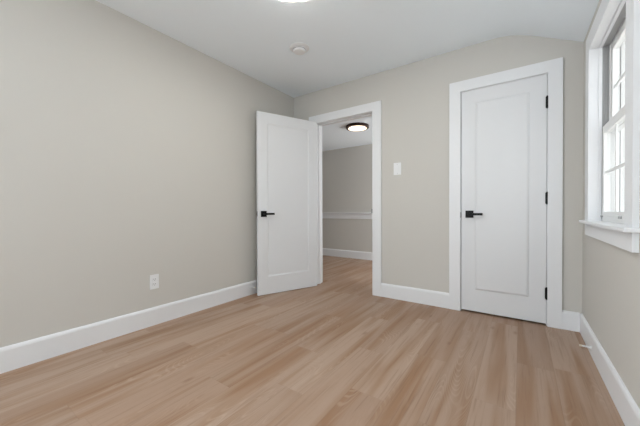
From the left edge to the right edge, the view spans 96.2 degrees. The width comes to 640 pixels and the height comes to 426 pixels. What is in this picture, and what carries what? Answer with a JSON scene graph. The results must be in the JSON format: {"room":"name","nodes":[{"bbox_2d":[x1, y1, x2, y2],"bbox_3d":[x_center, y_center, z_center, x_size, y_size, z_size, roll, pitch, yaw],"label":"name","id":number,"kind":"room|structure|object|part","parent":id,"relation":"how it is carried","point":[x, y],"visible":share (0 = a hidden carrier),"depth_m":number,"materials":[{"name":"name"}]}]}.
{"room":"empty bedroom","nodes":[
{"label":"empty bedroom","id":0,"kind":"room"},
{"bbox_2d":[0,0,293,347],"bbox_3d":[-2.034,-0.360,1.539,0.100,2.600,5.742,0,1,35],"label":"wall","id":1,"kind":"structure","parent":0,"point":[128,149],"depth_m":2.14,"materials":[{"name":"beige paint"}]},
{"bbox_2d":[0,280,256,373],"bbox_3d":[-1.949,0.866,1.567,0.015,0.148,5.622,0,1,35],"label":"baseboard","id":2,"kind":"structure","parent":1,"relation":"attached to","point":[18,355],"depth_m":2.11,"materials":[{"name":"white paint"}]},
{"bbox_2d":[150,274,158,289],"bbox_3d":[-1.377,0.572,2.389,0.009,0.120,0.072,0,1,35],"label":"electrical outlet","id":3,"kind":"object","parent":1,"relation":"attached to","point":[154,279],"visible":1,"depth_m":2.39,"materials":[{"name":"white plastic"}]},
{"bbox_2d":[0,255,624,425],"bbox_3d":[-0.935,0.962,2.092,4.978,0.060,7.882,0,1,35],"label":"floor","id":4,"kind":"structure","parent":0,"point":[333,352],"depth_m":1.69,"materials":[{"name":"brown wood"}]},
{"bbox_2d":[322,144,371,251],"bbox_3d":[1.338,-0.306,5.236,4.900,2.400,0.100,0,1,35],"label":"wall","id":5,"kind":"structure","parent":0,"point":[346,172],"depth_m":5.73,"materials":[{"name":"beige paint"}]},
{"bbox_2d":[322,213,371,218],"bbox_3d":[1.257,0.057,5.210,4.800,0.122,0.042,0,1,35],"label":"trim","id":6,"kind":"structure","parent":5,"relation":"attached to","point":[324,215],"depth_m":5.71,"materials":[{"name":"white paint"}]},
{"bbox_2d":[323,248,371,259],"bbox_3d":[1.268,0.821,5.228,4.800,0.148,0.015,0,1,35],"label":"baseboard","id":7,"kind":"structure","parent":5,"relation":"attached to","point":[328,252],"depth_m":5.71,"materials":[{"name":"white paint"}]},
{"bbox_2d":[322,116,371,150],"bbox_3d":[0.716,-1.339,4.426,4.800,0.100,1.920,0,1,35],"label":"ceiling","id":8,"kind":"structure","parent":0,"point":[334,136],"depth_m":4.85,"materials":[{"name":"paint"}]},
{"bbox_2d":[346,122,368,130],"bbox_3d":[0.551,-1.265,4.235,0.336,0.042,0.336,0,1,35],"label":"ceiling light","id":9,"kind":"object","parent":8,"relation":"attached to","point":[358,126],"visible":1,"depth_m":4.16,"materials":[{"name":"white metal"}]},
{"bbox_2d":[348,126,366,130],"bbox_3d":[0.551,-1.248,4.235,0.269,0.008,0.269,0,1,35],"label":"diffuser","id":10,"kind":"object","parent":9,"relation":"attached to","point":[351,128],"depth_m":4.23,"materials":[{"name":"white"}]},
{"bbox_2d":[96,0,598,97],"bbox_3d":[-0.796,-1.447,0.662,3.128,0.456,5.742,0,1,35],"label":"ceiling","id":11,"kind":"structure","parent":0,"point":[347,40],"depth_m":2.37,"materials":[{"name":"paint"}]},
{"bbox_2d":[283,0,303,1],"bbox_3d":[-0.187,-1.504,1.783,0.520,0.042,0.520,0,1,35],"label":"ceiling light","id":12,"kind":"object","parent":11,"relation":"attached to","point":[283,0],"visible":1,"depth_m":2.01,"materials":[{"name":"white plastic"}]},
{"bbox_2d":[289,42,308,54],"bbox_3d":[-0.192,-1.513,2.671,0.184,0.040,0.184,0,1,35],"label":"smoke detector","id":13,"kind":"object","parent":11,"relation":"attached to","point":[299,48],"visible":1,"depth_m":2.63,"materials":[{"name":"white plastic"}]},
{"bbox_2d":[294,35,583,313],"bbox_3d":[0.167,-0.386,3.577,4.878,2.600,0.120,0,1,35],"label":"wall","id":14,"kind":"structure","parent":0,"point":[414,97],"depth_m":2.85,"materials":[{"name":"beige paint"}]},
{"bbox_2d":[256,111,316,295],"bbox_3d":[-0.369,-0.107,3.381,0.794,2.034,0.141,-1,1,-33],"label":"door","id":15,"kind":"structure","parent":14,"relation":"in","point":[286,147],"depth_m":3.35,"materials":[{"name":"white paint"}]},
{"bbox_2d":[309,100,381,296],"bbox_3d":[0.304,-0.157,3.478,0.982,2.142,0.166,0,1,35],"label":"trim","id":16,"kind":"structure","parent":14,"relation":"attached to","point":[373,109],"depth_m":3.19,"materials":[{"name":"white paint"}]},
{"bbox_3d":[0.347,-0.158,3.538,0.982,2.142,0.018,0,1,35],"label":"casing","id":17,"kind":"part","parent":16,"relation":"part of","materials":[{"name":"white paint"}]},
{"bbox_2d":[394,162,400,174],"bbox_3d":[0.819,-0.468,3.042,0.080,0.128,0.010,0,1,35],"label":"light switch","id":18,"kind":"object","parent":14,"relation":"attached to","point":[397,166],"visible":1,"depth_m":3.04,"materials":[{"name":"white plastic"}]},
{"bbox_2d":[381,283,448,308],"bbox_3d":[0.959,0.843,2.957,0.693,0.148,0.015,0,1,35],"label":"baseboard","id":19,"kind":"structure","parent":14,"relation":"attached to","point":[416,295],"depth_m":2.93,"materials":[{"name":"white paint"}]},
{"bbox_2d":[461,74,547,323],"bbox_3d":[1.599,-0.111,2.529,0.639,2.027,0.141,0,1,35],"label":"door","id":20,"kind":"structure","parent":14,"relation":"in","point":[504,194],"depth_m":2.49,"materials":[{"name":"white paint"}]},
{"bbox_3d":[1.407,0.011,2.605,0.121,0.022,0.045,0,1,35],"label":"handle","id":21,"kind":"part","parent":20,"relation":"part of","materials":[{"name":"black metal"}]},
{"bbox_2d":[449,57,562,328],"bbox_3d":[1.617,-0.154,2.566,0.829,2.145,0.160,0,1,35],"label":"trim","id":22,"kind":"structure","parent":14,"relation":"attached to","point":[553,68],"depth_m":2.33,"materials":[{"name":"white paint"}]},
{"bbox_2d":[562,310,579,331],"bbox_3d":[1.966,0.847,2.253,0.106,0.148,0.015,0,1,35],"label":"baseboard","id":23,"kind":"structure","parent":14,"relation":"attached to","point":[570,320],"depth_m":2.25,"materials":[{"name":"white paint"}]},
{"bbox_2d":[582,0,639,408],"bbox_3d":[0.435,-0.351,-0.184,0.135,2.600,5.742,0,1,35],"label":"wall","id":24,"kind":"structure","parent":0,"point":[610,273],"depth_m":1.49,"materials":[{"name":"beige paint"}]},
{"bbox_2d":[579,0,639,252],"bbox_3d":[1.634,-0.522,1.552,0.215,1.356,1.095,0,1,35],"label":"window","id":25,"kind":"structure","parent":24,"relation":"in","point":[612,99],"depth_m":1.79,"materials":[{"name":"white paint"}]},
{"bbox_3d":[1.677,0.059,1.528,0.115,0.026,0.835,0,1,35],"label":"sill","id":26,"kind":"part","parent":25,"relation":"part of","materials":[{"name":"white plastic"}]},
{"bbox_3d":[1.640,-0.257,1.551,0.031,0.606,0.807,0,1,35],"label":"sash","id":27,"kind":"part","parent":25,"relation":"part of","materials":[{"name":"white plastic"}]},
{"bbox_3d":[1.669,-0.801,1.524,0.031,0.578,0.807,0,1,35],"label":"sash","id":28,"kind":"part","parent":25,"relation":"part of","materials":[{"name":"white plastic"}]},
{"bbox_3d":[1.706,-0.554,1.501,0.020,1.254,1.015,0,1,35],"label":"casing","id":29,"kind":"part","parent":25,"relation":"part of","materials":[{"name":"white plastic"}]},
{"bbox_2d":[580,313,639,425],"bbox_3d":[0.411,0.874,-0.081,0.015,0.148,5.621,0,1,35],"label":"baseboard","id":30,"kind":"structure","parent":24,"relation":"attached to","point":[624,402],"depth_m":1.45,"materials":[{"name":"white paint"}]}
]}

